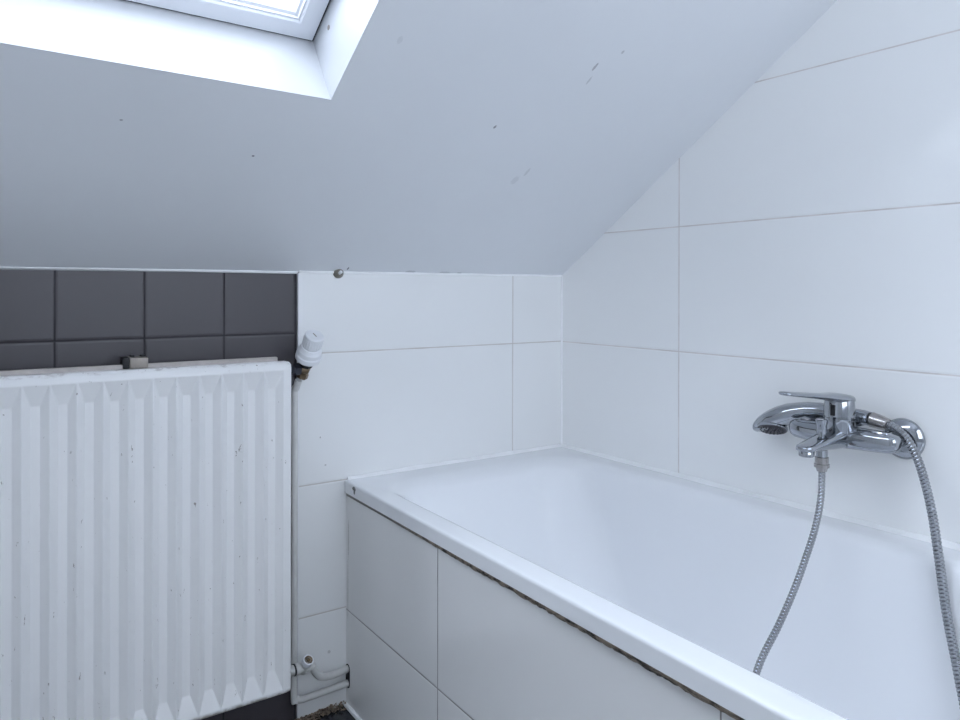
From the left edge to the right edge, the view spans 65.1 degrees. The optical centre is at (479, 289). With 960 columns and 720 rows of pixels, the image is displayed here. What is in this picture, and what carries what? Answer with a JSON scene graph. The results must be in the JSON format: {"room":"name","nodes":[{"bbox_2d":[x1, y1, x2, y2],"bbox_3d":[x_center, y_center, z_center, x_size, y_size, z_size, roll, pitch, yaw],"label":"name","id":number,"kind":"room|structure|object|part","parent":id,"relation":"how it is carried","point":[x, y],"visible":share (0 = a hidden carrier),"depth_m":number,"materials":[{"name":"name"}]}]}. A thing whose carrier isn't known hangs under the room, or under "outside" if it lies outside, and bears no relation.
{"room":"bathroom","nodes":[
{"label":"bathroom","id":0,"kind":"room"},
{"bbox_2d":[0,269,296,719],"bbox_3d":[-0.935,0.466,1.378,1.234,1.017,0.052,0,0,-35],"label":"wall niche","id":1,"kind":"object","parent":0,"point":[49,318],"visible":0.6,"depth_m":1.53,"materials":[{"name":"tile"}]},
{"bbox_2d":[0,354,290,719],"bbox_3d":[-0.843,0.489,1.347,1.010,0.727,0.103,0,0,-35],"label":"radiator","id":2,"kind":"object","parent":1,"relation":"attached to","point":[145,507],"visible":1,"depth_m":1.44,"materials":[{"name":"metal"}]},
{"bbox_2d":[291,654,314,675],"bbox_3d":[-0.397,0.824,1.642,0.082,0.047,0.044,0,0,-35],"label":"valve","id":3,"kind":"object","parent":2,"relation":"attached to","point":[307,664],"visible":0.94,"depth_m":1.64,"materials":[{"name":"white metal"}]},
{"bbox_2d":[291,330,323,379],"bbox_3d":[-0.371,0.143,1.632,0.089,0.112,0.062,0,0,33],"label":"valve","id":4,"kind":"object","parent":2,"relation":"attached to","point":[308,355],"visible":1,"depth_m":1.61,"materials":[{"name":"white plastic"}]},
{"bbox_2d":[309,706,355,719],"bbox_3d":[0.106,1.027,0.662,2.120,0.100,2.600,0,0,-35],"label":"floor","id":5,"kind":"structure","parent":0,"point":[344,714],"depth_m":1.72,"materials":[{"name":"tile"}]},
{"bbox_2d":[295,700,346,719],"bbox_3d":[-0.360,0.970,1.718,0.128,0.013,0.035,0,0,-35],"label":"dirt","id":6,"kind":"object","parent":5,"relation":"on","point":[326,711],"visible":1,"depth_m":1.73,"materials":[{"name":"brown soil"}]},
{"bbox_2d":[344,493,744,719],"bbox_3d":[0.424,0.730,1.250,0.721,0.501,1.699,0,0,-35],"label":"surround","id":7,"kind":"object","parent":5,"relation":"on","point":[431,634],"visible":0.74,"depth_m":1.34,"materials":[{"name":"white tile"}]},
{"bbox_2d":[311,664,348,680],"bbox_3d":[-0.344,0.865,1.713,0.019,0.062,0.118,0,0,34],"label":"pipe","id":8,"kind":"object","parent":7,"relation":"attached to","point":[316,673],"visible":1,"depth_m":1.71,"materials":[{"name":"white metal"}]},
{"bbox_2d":[345,443,959,719],"bbox_3d":[0.424,0.639,1.250,0.725,0.401,1.699,0,0,-35],"label":"bathtub","id":9,"kind":"object","parent":7,"relation":"in","point":[690,577],"visible":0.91,"depth_m":1.49,"materials":[{"name":"ceramic"}]},
{"bbox_2d":[0,0,836,274],"bbox_3d":[0.133,-0.675,0.628,2.120,1.336,2.517,0,0,-35],"label":"ceiling","id":10,"kind":"structure","parent":0,"point":[455,136],"depth_m":1.41,"materials":[{"name":"paint"}]},
{"bbox_2d":[0,0,378,99],"bbox_3d":[-0.281,-0.684,0.800,0.638,0.723,0.974,0,0,-35],"label":"window","id":11,"kind":"structure","parent":10,"relation":"attached to","point":[301,47],"depth_m":1.20,"materials":[{"name":"paint"}]},
{"bbox_3d":[-0.302,-0.744,0.830,0.589,0.604,0.887,0,0,-35],"label":"sash","id":12,"kind":"part","parent":11,"relation":"part of","materials":[{"name":"white paint"}]},
{"bbox_2d":[298,272,560,717],"bbox_3d":[-0.065,0.468,1.982,0.888,1.017,0.060,0,0,-35],"label":"wall","id":13,"kind":"structure","parent":0,"point":[412,370],"depth_m":1.85,"materials":[{"name":"white tile"}]},
{"bbox_2d":[0,267,297,273],"bbox_3d":[-0.877,-0.042,1.380,1.130,0.011,0.009,0,0,-35],"label":"trim","id":14,"kind":"structure","parent":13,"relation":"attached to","point":[66,268],"depth_m":1.54,"materials":[{"name":"white plastic"}]},
{"bbox_2d":[296,273,298,718],"bbox_3d":[-0.413,0.469,1.705,0.002,1.013,0.009,0,0,-35],"label":"trim","id":15,"kind":"structure","parent":13,"relation":"attached to","point":[298,273],"depth_m":1.70,"materials":[{"name":"white tile"}]},
{"bbox_2d":[290,378,348,704],"bbox_3d":[-0.359,0.563,1.707,0.147,0.732,0.029,0,0,-43],"label":"pipe","id":16,"kind":"object","parent":13,"relation":"attached to","point":[295,699],"visible":0.98,"depth_m":1.66,"materials":[{"name":"white metal"}]},
{"bbox_2d":[333,269,343,277],"bbox_3d":[-0.327,-0.038,1.752,0.025,0.025,0.017,0,0,-35],"label":"plug","id":17,"kind":"object","parent":13,"relation":"attached to","point":[338,273],"visible":1,"depth_m":1.75,"materials":[{"name":"metal"}]},
{"bbox_2d":[299,271,561,276],"bbox_3d":[-0.088,-0.040,1.928,0.785,0.006,0.006,0,0,-35],"label":"trim","id":18,"kind":"structure","parent":13,"relation":"attached to","point":[330,272],"depth_m":1.90,"materials":[{"name":"white plastic"}]},
{"bbox_2d":[561,276,562,443],"bbox_3d":[0.234,0.201,2.154,0.006,0.482,0.006,0,0,32],"label":"trim","id":19,"kind":"structure","parent":13,"relation":"attached to","point":[562,276],"depth_m":2.15,"materials":[{"name":"white plastic"}]},
{"bbox_2d":[562,0,959,543],"bbox_3d":[0.933,-0.156,1.246,0.100,2.270,2.410,0,0,-35],"label":"wall","id":20,"kind":"structure","parent":0,"point":[808,240],"depth_m":1.55,"materials":[{"name":"white tile"}]},
{"bbox_2d":[778,391,925,459],"bbox_3d":[0.637,0.245,1.373,0.236,0.131,0.225,0,0,-35],"label":"mixer tap","id":21,"kind":"object","parent":20,"relation":"attached to","point":[838,428],"visible":0.92,"depth_m":1.36,"materials":[{"name":"silver metal"}]},
{"bbox_2d":[753,402,871,434],"bbox_3d":[0.648,0.260,1.480,0.072,0.080,0.241,0,0,-35],"label":"shower","id":22,"kind":"object","parent":21,"relation":"attached to","point":[775,421],"visible":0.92,"depth_m":1.50,"materials":[{"name":"silver metal"}]},
{"bbox_3d":[0.607,0.195,1.368,0.179,0.031,0.051,0,0,-23],"label":"lever","id":23,"kind":"part","parent":21,"relation":"part of","materials":[{"name":"silver metal"}]},
{"bbox_3d":[0.617,0.252,1.358,0.022,0.036,0.022,0,0,-35],"label":"diverter knob","id":24,"kind":"part","parent":21,"relation":"part of","materials":[{"name":"silver metal"}]},
{"bbox_3d":[0.620,0.272,1.361,0.138,0.039,0.045,0,0,-35],"label":"spout","id":25,"kind":"part","parent":21,"relation":"part of","materials":[{"name":"silver metal"}]},
{"bbox_2d":[816,450,827,457],"bbox_3d":[0.617,0.296,1.359,0.020,0.013,0.020,0,0,-35],"label":"outlet","id":26,"kind":"object","parent":21,"relation":"attached to","point":[822,454],"depth_m":1.35,"materials":[{"name":"silver metal"}]},
{"bbox_2d":[753,412,959,704],"bbox_3d":[0.620,0.525,1.212,0.394,0.598,0.270,0,0,-35],"label":"shower hose","id":27,"kind":"object","parent":21,"relation":"attached to","point":[875,420],"visible":0.93,"depth_m":1.28,"materials":[{"name":"metal"}]}
]}

